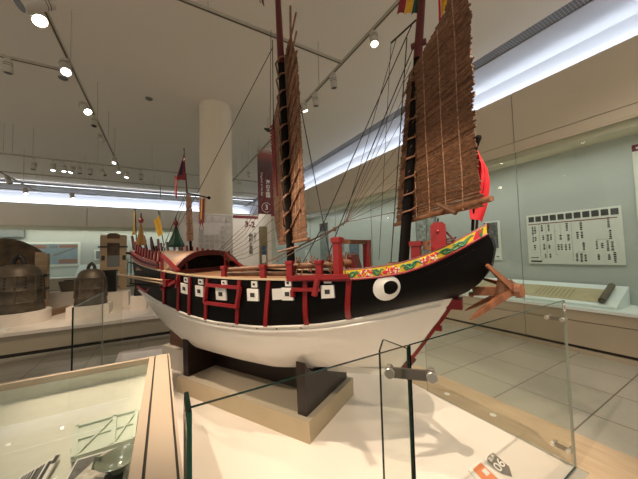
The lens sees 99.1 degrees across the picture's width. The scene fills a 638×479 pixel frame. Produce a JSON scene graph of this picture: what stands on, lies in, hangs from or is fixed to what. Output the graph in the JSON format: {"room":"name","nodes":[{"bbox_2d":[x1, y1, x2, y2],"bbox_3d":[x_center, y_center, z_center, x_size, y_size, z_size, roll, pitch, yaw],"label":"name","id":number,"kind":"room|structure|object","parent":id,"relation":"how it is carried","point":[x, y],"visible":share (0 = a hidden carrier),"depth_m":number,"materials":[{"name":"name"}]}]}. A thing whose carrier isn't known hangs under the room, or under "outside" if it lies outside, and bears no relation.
{"room":"museum","nodes":[
{"label":"museum","id":0,"kind":"room"},
{"bbox_2d":[0,230,179,277],"bbox_3d":[-10.688,0.642,15.519,15.000,2.700,0.080,0,-3,-30],"label":"wall","id":1,"kind":"structure","parent":0,"point":[92,237],"depth_m":14.42,"materials":[{"name":"paint"}]},
{"bbox_2d":[0,230,24,236],"bbox_3d":[-14.929,-0.337,12.972,1.261,0.433,0.100,0,-3,-30],"label":"panel","id":2,"kind":"object","parent":1,"relation":"attached to","point":[3,233],"visible":0.67,"depth_m":13.04,"materials":[{"name":"grey"}]},
{"bbox_2d":[26,242,80,266],"bbox_3d":[-13.526,0.745,13.790,2.183,1.240,0.055,0,-3,-30],"label":"map poster","id":3,"kind":"object","parent":1,"relation":"attached to","point":[61,253],"visible":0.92,"depth_m":13.95,"materials":[{"name":"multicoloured paper"}]},
{"bbox_2d":[50,273,133,278],"bbox_3d":[-10.752,1.931,14.913,14.290,0.040,0.780,0,-3,-30],"label":"trim","id":4,"kind":"structure","parent":1,"relation":"attached to","point":[133,273],"depth_m":13.57,"materials":[{"name":"white"}]},
{"bbox_2d":[74,264,118,276],"bbox_3d":[-11.697,1.607,14.366,1.750,0.590,0.500,0,-3,-30],"label":"desk","id":5,"kind":"object","parent":4,"relation":"on","point":[81,267],"visible":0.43,"depth_m":14.01,"materials":[{"name":"white"}]},
{"bbox_2d":[94,249,99,259],"bbox_3d":[-11.847,0.824,14.676,0.439,0.569,0.100,0,-3,-30],"label":"picture","id":6,"kind":"object","parent":1,"relation":"attached to","point":[96,252],"visible":0.64,"depth_m":14.61,"materials":[{"name":"grey"}]},
{"bbox_2d":[0,202,250,228],"bbox_3d":[-10.846,-1.153,15.092,14.290,1.050,0.800,0,-3,-30],"label":"wall","id":7,"kind":"structure","parent":0,"point":[20,214],"depth_m":13.87,"materials":[{"name":"grey paint"}]},
{"bbox_2d":[0,225,179,231],"bbox_3d":[-10.674,-0.546,14.791,14.290,0.200,0.015,0,-3,-30],"label":"trim","id":8,"kind":"structure","parent":7,"relation":"attached to","point":[2,227],"depth_m":13.81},
{"bbox_2d":[0,201,246,213],"bbox_3d":[-10.884,-1.770,15.162,14.110,0.050,0.070,0,-3,-30],"label":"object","id":9,"kind":"object","parent":7,"relation":"attached to","point":[0,201],"visible":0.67,"depth_m":14.54,"materials":[{"name":"white"}]},
{"bbox_2d":[0,191,257,214],"bbox_3d":[-10.748,-1.504,15.634,15.000,1.600,0.100,0,-3,-30],"label":"light","id":10,"kind":"object","parent":7,"relation":"attached to","point":[4,195],"depth_m":14.90,"materials":[{"name":"white plastic"}]},
{"bbox_2d":[180,212,231,254],"bbox_3d":[-2.028,0.680,4.940,0.887,2.307,0.056,0,-3,-30],"label":"inscription panel","id":11,"kind":"object","parent":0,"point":[217,232],"visible":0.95,"depth_m":4.99,"materials":[{"name":"grey"}]},
{"bbox_2d":[199,99,232,214],"bbox_3d":[-2.283,-0.542,6.060,0.690,4.900,0.690,0,-3,-30],"label":"trim column","id":12,"kind":"structure","parent":0,"point":[215,116],"depth_m":5.83,"materials":[{"name":"beige paint"}]},
{"bbox_2d":[0,0,572,198],"bbox_3d":[-5.103,-3.042,4.698,13.840,0.100,18.880,0,-3,-30],"label":"ceiling","id":13,"kind":"structure","parent":0,"point":[179,55],"depth_m":5.03,"materials":[{"name":"paint"}]},
{"bbox_2d":[0,172,35,190],"bbox_3d":[-9.610,-2.306,8.450,0.036,0.767,4.001,0,-3,-30],"label":"track","id":14,"kind":"object","parent":13,"relation":"hanging from","point":[0,172],"visible":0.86,"depth_m":9.01,"materials":[{"name":"silver metal"}]},
{"bbox_2d":[4,176,12,184],"bbox_3d":[-9.656,-1.841,8.461,0.188,0.261,0.134,0,-3,-30],"label":"track spotlight","id":15,"kind":"object","parent":14,"relation":"hanging from","point":[8,180],"visible":0.95,"depth_m":8.42,"materials":[{"name":"beige metal"}]},
{"bbox_2d":[0,53,59,70],"bbox_3d":[-5.732,-2.701,2.486,5.274,0.767,0.036,0,-3,-30],"label":"track","id":16,"kind":"object","parent":13,"relation":"hanging from","point":[1,55],"visible":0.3,"depth_m":3.57,"materials":[{"name":"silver metal"}]},
{"bbox_2d":[2,57,13,74],"bbox_3d":[-3.964,-2.215,3.466,0.094,0.195,0.110,0,-3,-30],"label":"track spotlight","id":17,"kind":"object","parent":16,"relation":"hanging from","point":[7,63],"visible":1,"depth_m":3.44,"materials":[{"name":"beige metal"}]},
{"bbox_2d":[44,9,119,165],"bbox_3d":[-2.923,-2.749,2.957,0.036,0.767,10.909,0,-3,-30],"label":"track","id":18,"kind":"object","parent":13,"relation":"hanging from","point":[47,14],"visible":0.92,"depth_m":3.80,"materials":[{"name":"silver metal"}]},
{"bbox_2d":[13,0,55,14],"bbox_3d":[-2.507,-2.179,2.401,0.144,0.446,0.273,-4,-4,39],"label":"track spotlight","id":19,"kind":"object","parent":18,"relation":"hanging from","point":[26,7],"visible":1,"depth_m":2.37,"materials":[{"name":"beige metal"}]},
{"bbox_2d":[27,12,48,27],"bbox_3d":[-2.856,-2.279,2.733,0.253,0.280,0.144,-2,-3,10],"label":"track spotlight","id":20,"kind":"object","parent":18,"relation":"hanging from","point":[40,20],"visible":0.38,"depth_m":2.71,"materials":[{"name":"beige"}]},
{"bbox_2d":[58,57,71,76],"bbox_3d":[-3.257,-2.209,3.494,0.219,0.242,0.125,-4,-4,41],"label":"track spotlight","id":21,"kind":"object","parent":18,"relation":"hanging from","point":[65,68],"visible":1,"depth_m":3.46,"materials":[{"name":"beige metal"}]},
{"bbox_2d":[77,101,91,114],"bbox_3d":[-3.872,-2.173,4.498,0.230,0.236,0.125,-2,-3,15],"label":"track spotlight","id":22,"kind":"object","parent":18,"relation":"hanging from","point":[83,106],"visible":1,"depth_m":4.46,"materials":[{"name":"beige metal"}]},
{"bbox_2d":[91,115,97,127],"bbox_3d":[-4.040,-2.129,4.896,0.098,0.221,0.133,0,-3,-30],"label":"track spotlight","id":23,"kind":"object","parent":18,"relation":"hanging from","point":[94,121],"visible":1,"depth_m":4.87,"materials":[{"name":"beige metal"}]},
{"bbox_2d":[95,133,105,142],"bbox_3d":[-4.552,-2.110,5.665,0.096,0.175,0.182,-4,-4,40],"label":"track spotlight","id":24,"kind":"object","parent":18,"relation":"hanging from","point":[98,136],"visible":1,"depth_m":5.64,"materials":[{"name":"beige metal"}]},
{"bbox_2d":[0,179,254,200],"bbox_3d":[-9.963,-2.455,13.118,13.840,0.110,0.600,0,-3,-30],"label":"trim","id":25,"kind":"structure","parent":13,"relation":"attached to","point":[1,180],"depth_m":12.81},
{"bbox_2d":[0,182,252,201],"bbox_3d":[-9.786,-2.288,12.741,13.590,0.050,0.050,0,-3,-30],"label":"light","id":26,"kind":"object","parent":25,"relation":"attached to","point":[0,182],"visible":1,"depth_m":12.57,"materials":[{"name":"glowing white light diffuser"}]},
{"bbox_2d":[0,167,257,194],"bbox_3d":[-7.065,-2.334,9.179,12.841,0.767,0.036,0,-3,-30],"label":"track","id":27,"kind":"object","parent":13,"relation":"hanging from","point":[23,167],"visible":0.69,"depth_m":9.00,"materials":[{"name":"silver metal"}]},
{"bbox_2d":[0,185,257,205],"bbox_3d":[-8.400,-2.186,11.491,12.841,0.767,0.036,0,-3,-30],"label":"track","id":28,"kind":"object","parent":13,"relation":"hanging from","point":[187,185],"visible":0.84,"depth_m":11.35,"materials":[{"name":"silver metal"}]},
{"bbox_2d":[22,187,28,194],"bbox_3d":[-10.848,-1.785,10.052,0.242,0.283,0.144,-3,-3,29],"label":"track spotlight","id":29,"kind":"object","parent":28,"relation":"hanging from","point":[25,190],"visible":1,"depth_m":10.02,"materials":[{"name":"beige metal"}]},
{"bbox_2d":[0,128,305,187],"bbox_3d":[-6.096,-2.443,7.499,12.841,0.767,0.036,0,-3,-30],"label":"track","id":30,"kind":"object","parent":13,"relation":"hanging from","point":[97,163],"visible":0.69,"depth_m":7.39,"materials":[{"name":"silver metal"}]},
{"bbox_2d":[30,157,37,169],"bbox_3d":[-7.184,-1.905,6.853,0.110,0.316,0.137,-2,-3,7],"label":"track spotlight","id":31,"kind":"object","parent":30,"relation":"hanging from","point":[33,166],"visible":1,"depth_m":6.83,"materials":[{"name":"beige metal"}]},
{"bbox_2d":[50,160,55,170],"bbox_3d":[-6.871,-1.916,7.034,0.108,0.292,0.134,0,-3,-30],"label":"track spotlight","id":32,"kind":"object","parent":30,"relation":"hanging from","point":[53,165],"visible":1,"depth_m":7.00,"materials":[{"name":"beige metal"}]},
{"bbox_2d":[61,161,66,171],"bbox_3d":[-6.695,-1.915,7.136,0.137,0.291,0.110,-3,-3,23],"label":"track spotlight","id":33,"kind":"object","parent":30,"relation":"hanging from","point":[63,166],"visible":1,"depth_m":7.11,"materials":[{"name":"beige metal"}]},
{"bbox_2d":[68,162,75,173],"bbox_3d":[-6.552,-1.906,7.217,0.110,0.309,0.159,-3,-3,35],"label":"track spotlight","id":34,"kind":"object","parent":30,"relation":"hanging from","point":[72,168],"visible":1,"depth_m":7.19,"materials":[{"name":"beige metal"}]},
{"bbox_2d":[77,162,82,173],"bbox_3d":[-6.416,-1.908,7.296,0.137,0.304,0.110,-3,-3,23],"label":"track spotlight","id":35,"kind":"object","parent":30,"relation":"hanging from","point":[79,168],"visible":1,"depth_m":7.26,"materials":[{"name":"beige metal"}]},
{"bbox_2d":[87,164,92,174],"bbox_3d":[-6.228,-1.907,7.404,0.108,0.304,0.134,0,-3,-30],"label":"track spotlight","id":36,"kind":"object","parent":30,"relation":"hanging from","point":[90,169],"visible":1,"depth_m":7.38,"materials":[{"name":"beige metal"}]},
{"bbox_2d":[99,165,106,176],"bbox_3d":[-5.988,-1.903,7.540,0.187,0.312,0.110,-1,-3,-16],"label":"track spotlight","id":37,"kind":"object","parent":30,"relation":"hanging from","point":[102,171],"visible":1,"depth_m":7.50,"materials":[{"name":"beige metal"}]},
{"bbox_2d":[177,0,340,63],"bbox_3d":[-3.386,-2.803,1.625,8.479,0.767,0.036,0,-3,-30],"label":"track","id":38,"kind":"object","parent":13,"relation":"hanging from","point":[208,9],"visible":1,"depth_m":3.09,"materials":[{"name":"silver metal"}]},
{"bbox_2d":[257,146,274,215],"bbox_3d":[-1.437,-1.799,7.849,0.680,2.255,0.027,0,-3,-30],"label":"hanging banner","id":39,"kind":"object","parent":13,"relation":"hanging from","point":[264,161],"visible":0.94,"depth_m":7.78,"materials":[{"name":"red fabric"}]},
{"bbox_2d":[232,0,399,181],"bbox_3d":[-0.294,-2.725,4.792,0.036,0.767,11.461,0,-3,-30],"label":"track","id":40,"kind":"object","parent":13,"relation":"hanging from","point":[392,8],"visible":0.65,"depth_m":3.66,"materials":[{"name":"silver metal"}]},
{"bbox_2d":[301,100,307,111],"bbox_3d":[-0.253,-2.290,4.664,0.096,0.189,0.145,-4,-4,39],"label":"track spotlight","id":41,"kind":"object","parent":40,"relation":"hanging from","point":[303,102],"visible":1,"depth_m":4.63,"materials":[{"name":"beige metal"}]},
{"bbox_2d":[312,91,318,106],"bbox_3d":[-0.057,-2.251,4.356,0.094,0.235,0.121,-3,-3,23],"label":"track spotlight","id":42,"kind":"object","parent":40,"relation":"hanging from","point":[314,96],"visible":1,"depth_m":4.32,"materials":[{"name":"beige metal"}]},
{"bbox_2d":[330,71,336,88],"bbox_3d":[0.206,-2.283,3.899,0.094,0.230,0.121,-3,-3,23],"label":"track spotlight","id":43,"kind":"object","parent":40,"relation":"hanging from","point":[333,81],"visible":1,"depth_m":3.86,"materials":[{"name":"beige metal"}]},
{"bbox_2d":[369,30,378,47],"bbox_3d":[0.644,-2.353,3.187,0.095,0.186,0.133,-1,-3,0],"label":"track spotlight","id":44,"kind":"object","parent":40,"relation":"hanging from","point":[373,35],"visible":1,"depth_m":3.15,"materials":[{"name":"beige metal"}]},
{"bbox_2d":[0,0,637,206],"bbox_3d":[-5.417,-2.940,6.603,15.200,0.100,22.500,0,-3,-30],"label":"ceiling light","id":45,"kind":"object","parent":13,"relation":"attached to","point":[595,16],"depth_m":4.92,"materials":[{"name":"grey plastic"}]},
{"bbox_2d":[244,0,591,206],"bbox_3d":[0.101,-2.910,9.786,0.260,0.045,22.500,0,-3,-30],"label":"trim","id":46,"kind":"structure","parent":45,"relation":"attached to","point":[573,5],"depth_m":4.55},
{"bbox_2d":[0,286,637,478],"bbox_3d":[-4.943,2.052,6.555,16.000,0.104,22.500,0,-3,-30],"label":"floor","id":47,"kind":"structure","parent":0,"point":[527,376],"depth_m":3.08,"materials":[{"name":"tile"}]},
{"bbox_2d":[0,295,169,358],"bbox_3d":[-6.920,1.798,5.430,7.450,0.400,3.900,0,-3,-30],"label":"platform","id":48,"kind":"object","parent":47,"relation":"on","point":[123,323],"visible":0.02,"depth_m":4.86,"materials":[{"name":"grey"}]},
{"bbox_2d":[0,238,41,266],"bbox_3d":[-6.758,0.795,5.866,1.252,1.636,0.280,0,-3,-30],"label":"rounded stone","id":49,"kind":"object","parent":48,"relation":"on","point":[9,248],"visible":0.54,"depth_m":5.86,"materials":[{"name":"brown stone"}]},
{"bbox_2d":[0,253,45,314],"bbox_3d":[-5.627,0.795,5.085,0.754,1.070,0.754,0,-3,-30],"label":"bronze bell","id":50,"kind":"object","parent":48,"relation":"on","point":[22,286],"visible":1,"depth_m":4.91,"materials":[{"name":"black metal"}]},
{"bbox_2d":[0,306,51,327],"bbox_3d":[-5.610,1.437,5.053,0.920,0.214,0.920,0,-3,-30],"label":"plinth","id":51,"kind":"object","parent":48,"relation":"on","point":[27,318],"visible":0.82,"depth_m":4.83,"materials":[{"name":"beige wood"}]},
{"bbox_2d":[35,252,49,305],"bbox_3d":[-5.879,0.925,5.752,0.230,1.319,0.200,0,-3,-30],"label":"timber post","id":52,"kind":"object","parent":48,"relation":"on","point":[42,260],"visible":0.39,"depth_m":5.75,"materials":[{"name":"brown wood"}]},
{"bbox_2d":[49,291,73,308],"bbox_3d":[-6.252,1.452,6.625,1.000,0.374,0.540,0,-3,-30],"label":"plinth","id":53,"kind":"object","parent":48,"relation":"on","point":[57,299],"visible":0.21,"depth_m":6.42,"materials":[{"name":"beige wood"}]},
{"bbox_2d":[52,305,70,315],"bbox_3d":[-5.602,1.538,5.948,0.176,0.100,0.997,-1,-3,-7],"label":"timber beam","id":54,"kind":"structure","parent":48,"relation":"on","point":[56,311],"depth_m":5.78,"materials":[{"name":"brown wood"}]},
{"bbox_2d":[58,279,74,291],"bbox_3d":[-6.075,1.121,6.621,0.340,0.274,0.320,0,-3,-30],"label":"vessel","id":55,"kind":"object","parent":48,"relation":"on","point":[66,285],"visible":0.79,"depth_m":6.51,"materials":[{"name":"brown"}]},
{"bbox_2d":[65,300,112,318],"bbox_3d":[-4.717,1.443,5.626,0.660,0.214,0.560,0,-3,-30],"label":"plinth","id":56,"kind":"object","parent":48,"relation":"on","point":[95,310],"visible":0.86,"depth_m":5.40,"materials":[{"name":"beige wood"}]},
{"bbox_2d":[73,262,107,306],"bbox_3d":[-4.731,0.900,5.653,0.543,0.871,0.543,0,-3,-30],"label":"bronze bell","id":57,"kind":"object","parent":48,"relation":"on","point":[89,283],"visible":1,"depth_m":5.47,"materials":[{"name":"black metal"}]},
{"bbox_2d":[102,269,117,291],"bbox_3d":[-5.130,0.995,6.515,0.470,0.520,0.300,0,-3,-30],"label":"block","id":58,"kind":"object","parent":48,"relation":"on","point":[112,277],"visible":0.43,"depth_m":6.47,"materials":[{"name":"black"}]},
{"bbox_2d":[98,233,127,289],"bbox_3d":[-5.237,0.732,6.921,0.610,1.789,0.120,0,-3,-30],"label":"frame","id":59,"kind":"object","parent":48,"relation":"on","point":[113,246],"visible":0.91,"depth_m":6.94,"materials":[{"name":"brown wood"}]},
{"bbox_2d":[107,289,130,306],"bbox_3d":[-5.057,1.433,6.605,0.750,0.348,0.530,0,-3,-30],"label":"plinth","id":60,"kind":"object","parent":48,"relation":"on","point":[119,299],"visible":0.43,"depth_m":6.49,"materials":[{"name":"beige wood"}]},
{"bbox_2d":[134,280,141,295],"bbox_3d":[-4.109,1.071,6.175,0.170,0.400,0.170,0,-3,-30],"label":"vessel","id":61,"kind":"object","parent":48,"relation":"on","point":[136,292],"visible":0.43,"depth_m":6.11,"materials":[{"name":"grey metal"}]},
{"bbox_2d":[130,295,146,309],"bbox_3d":[-4.083,1.416,6.168,0.300,0.289,0.300,0,-3,-30],"label":"plinth","id":62,"kind":"object","parent":48,"relation":"on","point":[136,302],"visible":0.79,"depth_m":6.04,"materials":[{"name":"beige wood"}]},
{"bbox_2d":[0,353,182,478],"bbox_3d":[-1.666,1.078,0.328,2.648,1.064,2.250,0,-3,-30],"label":"desk showcase","id":63,"kind":"object","parent":47,"relation":"on","point":[38,415],"visible":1,"depth_m":1.34,"materials":[{"name":"grey"}]},
{"bbox_2d":[19,454,59,478],"bbox_3d":[-1.017,0.854,0.967,0.091,0.012,0.228,0,-3,-30],"label":"board","id":64,"kind":"object","parent":63,"relation":"on","point":[42,471],"visible":1,"depth_m":1.00,"materials":[{"name":"white paint"}]},
{"bbox_2d":[67,444,129,478],"bbox_3d":[-0.781,0.837,0.947,0.188,0.016,0.306,0,-3,-30],"label":"photo board","id":65,"kind":"object","parent":63,"relation":"in","point":[81,469],"visible":0.4,"depth_m":0.97,"materials":[{"name":"white printed photo paper"}]},
{"bbox_2d":[68,453,123,478],"bbox_3d":[-0.784,0.832,0.950,0.174,0.002,0.277,0,-3,-30],"label":"photo","id":66,"kind":"object","parent":65,"relation":"on","point":[81,469],"depth_m":0.97},
{"bbox_2d":[91,444,133,475],"bbox_3d":[-0.719,0.799,0.974,0.132,0.057,0.132,-4,-4,37],"label":"bowl","id":67,"kind":"object","parent":65,"relation":"on","point":[115,461],"visible":0.83,"depth_m":0.98,"materials":[{"name":"ceramic"}]},
{"bbox_2d":[70,408,138,461],"bbox_3d":[-0.952,0.854,1.200,0.251,0.018,0.274,0,-3,-30],"label":"tray","id":68,"kind":"object","parent":63,"relation":"in","point":[92,437],"visible":0.99,"depth_m":1.19,"materials":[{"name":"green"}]},
{"bbox_2d":[49,275,134,290],"bbox_3d":[-10.574,2.240,14.602,14.290,0.612,0.060,0,-3,-30],"label":"baseboard","id":69,"kind":"structure","parent":47,"relation":"on","point":[53,283],"depth_m":13.30,"materials":[{"name":"grey"}]},
{"bbox_2d":[115,345,575,478],"bbox_3d":[-0.687,1.721,3.182,3.200,0.012,4.820,0,-3,-30],"label":"display platform","id":70,"kind":"object","parent":47,"relation":"on","point":[449,439],"visible":0.37,"depth_m":2.18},
{"bbox_2d":[71,292,103,370],"bbox_3d":[-2.190,1.145,2.597,0.012,1.150,1.054,0,-3,-28],"label":"pane","id":71,"kind":"object","parent":70,"relation":"on","point":[102,292],"visible":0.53,"depth_m":2.16,"materials":[{"name":"teal"}]},
{"bbox_2d":[183,391,191,478],"bbox_3d":[-0.355,1.014,0.735,0.014,1.134,0.150,0,-3,-30],"label":"glass fin","id":72,"kind":"object","parent":70,"relation":"on","point":[187,453],"visible":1,"depth_m":0.73,"materials":[{"name":"teal"}]},
{"bbox_2d":[232,214,258,265],"bbox_3d":[-1.417,0.678,5.294,0.511,2.314,0.055,0,-3,-30],"label":"panel","id":73,"kind":"object","parent":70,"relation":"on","point":[238,221],"visible":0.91,"depth_m":5.31,"materials":[{"name":"white"}]},
{"bbox_2d":[259,226,267,263],"bbox_3d":[-1.119,0.785,5.542,0.155,2.110,0.040,0,-3,-30],"label":"tall cabinet","id":74,"kind":"object","parent":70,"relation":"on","point":[263,255],"visible":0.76,"depth_m":5.56,"materials":[{"name":"brown"}]},
{"bbox_2d":[258,214,271,264],"bbox_3d":[-1.105,0.658,5.617,0.263,2.372,0.050,0,-3,-30],"label":"panel","id":75,"kind":"object","parent":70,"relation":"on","point":[266,220],"visible":0.29,"depth_m":5.66,"materials":[{"name":"white"}]},
{"bbox_2d":[177,365,353,444],"bbox_3d":[-0.625,1.617,3.027,1.800,0.177,0.880,-3,-3,31],"label":"plinth","id":76,"kind":"object","parent":70,"relation":"on","point":[274,407],"visible":0.61,"depth_m":2.63,"materials":[{"name":"beige wood"}]},
{"bbox_2d":[162,329,346,416],"bbox_3d":[-1.041,1.418,3.282,2.645,0.620,0.810,-3,-3,31],"label":"stand","id":77,"kind":"object","parent":76,"relation":"on","point":[313,389],"visible":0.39,"depth_m":2.94,"materials":[{"name":"brown wood"}]},
{"bbox_2d":[117,0,495,374],"bbox_3d":[-0.853,-0.830,3.330,4.989,4.370,1.540,-3,-3,31],"label":"model","id":78,"kind":"object","parent":77,"relation":"on","point":[276,315],"visible":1,"depth_m":2.22},
{"bbox_2d":[272,288,281,299],"bbox_3d":[-0.332,0.436,2.168,0.085,0.088,0.009,-1,-3,-14],"label":"shutter","id":79,"kind":"object","parent":78,"relation":"hanging from","point":[277,292],"depth_m":2.17,"materials":[{"name":"white paint"}]},
{"bbox_2d":[465,264,524,319],"bbox_3d":[1.212,0.355,1.895,0.336,0.388,0.431,-3,-3,24],"label":"anchor","id":80,"kind":"object","parent":78,"relation":"attached to","point":[504,289],"visible":0.97,"depth_m":1.76,"materials":[{"name":"brown wood"}]},
{"bbox_2d":[271,222,275,263],"bbox_3d":[-1.000,0.737,5.753,0.200,2.221,0.050,0,-3,-30],"label":"panel","id":81,"kind":"object","parent":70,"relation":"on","point":[273,232],"visible":0.07,"depth_m":5.79,"materials":[{"name":"grey"}]},
{"bbox_2d":[189,345,414,478],"bbox_3d":[0.031,1.003,0.871,0.806,1.150,0.012,0,-3,-31],"label":"pane","id":82,"kind":"object","parent":70,"relation":"on","point":[408,352],"visible":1,"depth_m":0.96,"materials":[{"name":"teal"}]},
{"bbox_2d":[384,364,437,383],"bbox_3d":[0.369,0.539,1.102,0.202,0.042,0.064,-2,-3,16],"label":"glass clamp","id":83,"kind":"object","parent":82,"relation":"attached to","point":[390,372],"visible":1,"depth_m":1.09,"materials":[{"name":"grey"}]},
{"bbox_2d":[379,339,411,478],"bbox_3d":[0.335,1.018,1.161,0.014,1.134,0.170,0,-3,-30],"label":"glass fin","id":84,"kind":"object","parent":70,"relation":"on","point":[383,461],"visible":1,"depth_m":1.24,"materials":[{"name":"teal"}]},
{"bbox_2d":[468,459,501,478],"bbox_3d":[1.123,1.598,1.849,0.238,0.008,0.177,0,-3,-30],"label":"card","id":85,"kind":"object","parent":70,"relation":"on","point":[479,470],"visible":1,"depth_m":1.87,"materials":[{"name":"orange paper"}]},
{"bbox_2d":[473,463,497,478],"bbox_3d":[1.127,1.595,1.846,0.107,0.001,0.192,-1,-3,-12],"label":"print","id":86,"kind":"object","parent":85,"relation":"on","point":[480,470],"depth_m":1.86,"materials":[{"name":"orange paper"}]},
{"bbox_2d":[408,300,576,478],"bbox_3d":[1.078,1.008,1.503,1.624,1.150,0.012,0,-3,-31],"label":"pane","id":87,"kind":"object","parent":70,"relation":"on","point":[565,322],"visible":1,"depth_m":1.87,"materials":[{"name":"teal"}]},
{"bbox_2d":[425,296,573,465],"bbox_3d":[1.469,1.046,2.466,0.012,1.150,1.225,0,-3,-29],"label":"pane","id":88,"kind":"object","parent":70,"relation":"on","point":[528,296],"visible":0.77,"depth_m":1.99,"materials":[{"name":"grey"}]},
{"bbox_2d":[544,315,566,321],"bbox_3d":[1.731,0.575,1.989,0.064,0.030,0.120,0,-3,-30],"label":"glass clamp","id":89,"kind":"object","parent":88,"relation":"attached to","point":[546,317],"visible":1,"depth_m":1.98,"materials":[{"name":"grey"}]},
{"bbox_2d":[550,439,571,453],"bbox_3d":[1.746,1.488,1.957,0.064,0.030,0.120,0,-3,-30],"label":"glass clamp","id":90,"kind":"object","parent":88,"relation":"attached to","point":[554,442],"visible":1,"depth_m":1.95,"materials":[{"name":"grey"}]},
{"bbox_2d":[487,453,511,476],"bbox_3d":[1.259,1.567,1.893,0.067,0.072,0.149,0,-3,-30],"label":"number sign","id":91,"kind":"object","parent":70,"relation":"on","point":[492,458],"visible":1,"depth_m":1.90,"materials":[{"name":"grey"}]},
{"bbox_2d":[439,295,637,365],"bbox_3d":[0.899,1.674,9.085,0.092,0.612,21.000,0,-3,-30],"label":"display case base","id":92,"kind":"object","parent":47,"relation":"on","point":[606,336],"depth_m":4.16,"materials":[{"name":"grey wood"}]},
{"bbox_2d":[254,35,637,221],"bbox_3d":[1.173,-1.739,9.462,0.900,1.050,21.000,0,-3,-30],"label":"wall","id":93,"kind":"structure","parent":0,"point":[600,90],"depth_m":4.38,"materials":[{"name":"grey paint"}]},
{"bbox_2d":[304,13,637,189],"bbox_3d":[1.014,-2.071,10.259,0.100,1.600,22.500,0,-3,-30],"label":"strip light","id":94,"kind":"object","parent":93,"relation":"attached to","point":[627,28],"depth_m":4.92,"materials":[{"name":"white plastic"}]},
{"bbox_2d":[306,118,637,216],"bbox_3d":[0.846,-1.166,9.237,0.012,0.100,21.000,0,-3,-30],"label":"trim","id":95,"kind":"structure","parent":93,"relation":"attached to","point":[633,122],"depth_m":4.32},
{"bbox_2d":[426,155,522,300],"bbox_3d":[2.967,-0.182,5.483,0.012,2.544,1.892,0,-3,-30],"label":"window","id":96,"kind":"structure","parent":93,"relation":"in","point":[506,155],"depth_m":4.69,"materials":[{"name":"clear glass"}]},
{"bbox_2d":[515,118,631,313],"bbox_3d":[3.916,-0.288,3.840,0.012,2.544,1.892,0,-3,-30],"label":"window","id":97,"kind":"structure","parent":93,"relation":"in","point":[631,118],"depth_m":4.62,"materials":[{"name":"clear glass"}]},
{"bbox_2d":[276,133,637,304],"bbox_3d":[1.216,0.124,10.177,0.080,2.600,22.400,0,-3,-30],"label":"wall","id":98,"kind":"structure","parent":0,"point":[599,175],"depth_m":5.10,"materials":[{"name":"green paint"}]},
{"bbox_2d":[305,250,309,261],"bbox_3d":[-0.561,0.793,13.151,0.020,0.580,0.442,0,-3,-30],"label":"card","id":99,"kind":"object","parent":98,"relation":"attached to","point":[306,251],"visible":0.71,"depth_m":13.12,"materials":[{"name":"white"}]},
{"bbox_2d":[319,222,328,260],"bbox_3d":[0.220,0.129,11.767,0.054,1.672,0.629,0,-3,-30],"label":"display panel","id":100,"kind":"object","parent":98,"relation":"attached to","point":[324,252],"visible":0.64,"depth_m":11.70,"materials":[{"name":"grey"}]},
{"bbox_2d":[349,244,358,254],"bbox_3d":[1.277,0.404,9.939,0.050,0.612,0.508,0,-3,-30],"label":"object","id":101,"kind":"object","parent":98,"relation":"attached to","point":[354,248],"visible":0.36,"depth_m":9.87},
{"bbox_2d":[415,214,435,254],"bbox_3d":[2.844,-0.066,7.221,0.054,1.312,0.624,0,-3,-30],"label":"panel","id":102,"kind":"object","parent":98,"relation":"attached to","point":[420,225],"visible":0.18,"depth_m":7.26,"materials":[{"name":"grey"}]},
{"bbox_2d":[484,220,501,259],"bbox_3d":[3.695,0.021,5.777,0.023,0.824,0.318,0,-3,-30],"label":"photo panel","id":103,"kind":"object","parent":98,"relation":"attached to","point":[494,230],"visible":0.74,"depth_m":5.71,"materials":[{"name":"white"}]},
{"bbox_2d":[487,222,498,247],"bbox_3d":[3.678,-0.088,5.786,0.003,0.544,0.238,0,-3,-30],"label":"photograph","id":104,"kind":"object","parent":103,"relation":"attached to","point":[493,231],"depth_m":5.74},
{"bbox_2d":[462,293,637,317],"bbox_3d":[1.199,1.347,9.290,0.830,0.040,21.020,0,-3,-30],"label":"trim","id":105,"kind":"structure","parent":98,"relation":"attached to","point":[633,309],"depth_m":3.94,"materials":[{"name":"white"}]},
{"bbox_2d":[466,277,629,309],"bbox_3d":[3.333,0.956,5.704,0.640,0.274,4.155,0,-3,-30],"label":"display platform","id":106,"kind":"object","parent":105,"relation":"on","point":[619,298],"visible":0.36,"depth_m":4.16,"materials":[{"name":"white"}]},
{"bbox_2d":[475,281,615,302],"bbox_3d":[3.317,0.897,5.649,0.531,0.255,3.842,0,-3,-30],"label":"scroll","id":107,"kind":"object","parent":106,"relation":"on","point":[561,292],"visible":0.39,"depth_m":4.40,"materials":[{"name":"paper"}]},
{"bbox_2d":[526,205,625,264],"bbox_3d":[4.326,-0.032,4.685,0.022,0.913,1.257,0,-3,-30],"label":"board","id":108,"kind":"object","parent":98,"relation":"attached to","point":[595,236],"visible":1,"depth_m":4.58,"materials":[{"name":"white paper"}]},
{"bbox_2d":[631,144,637,216],"bbox_3d":[4.752,-0.827,3.949,0.023,1.173,0.220,0,-3,-30],"label":"text banner","id":109,"kind":"object","parent":98,"relation":"attached to","point":[634,147],"visible":1,"depth_m":4.03,"materials":[{"name":"white"}]},
{"bbox_2d":[631,144,637,151],"bbox_3d":[4.736,-1.123,3.959,0.003,0.580,0.220,0,-3,-30],"label":"print","id":110,"kind":"object","parent":109,"relation":"attached to","point":[634,147],"depth_m":4.03,"materials":[{"name":"red paper"}]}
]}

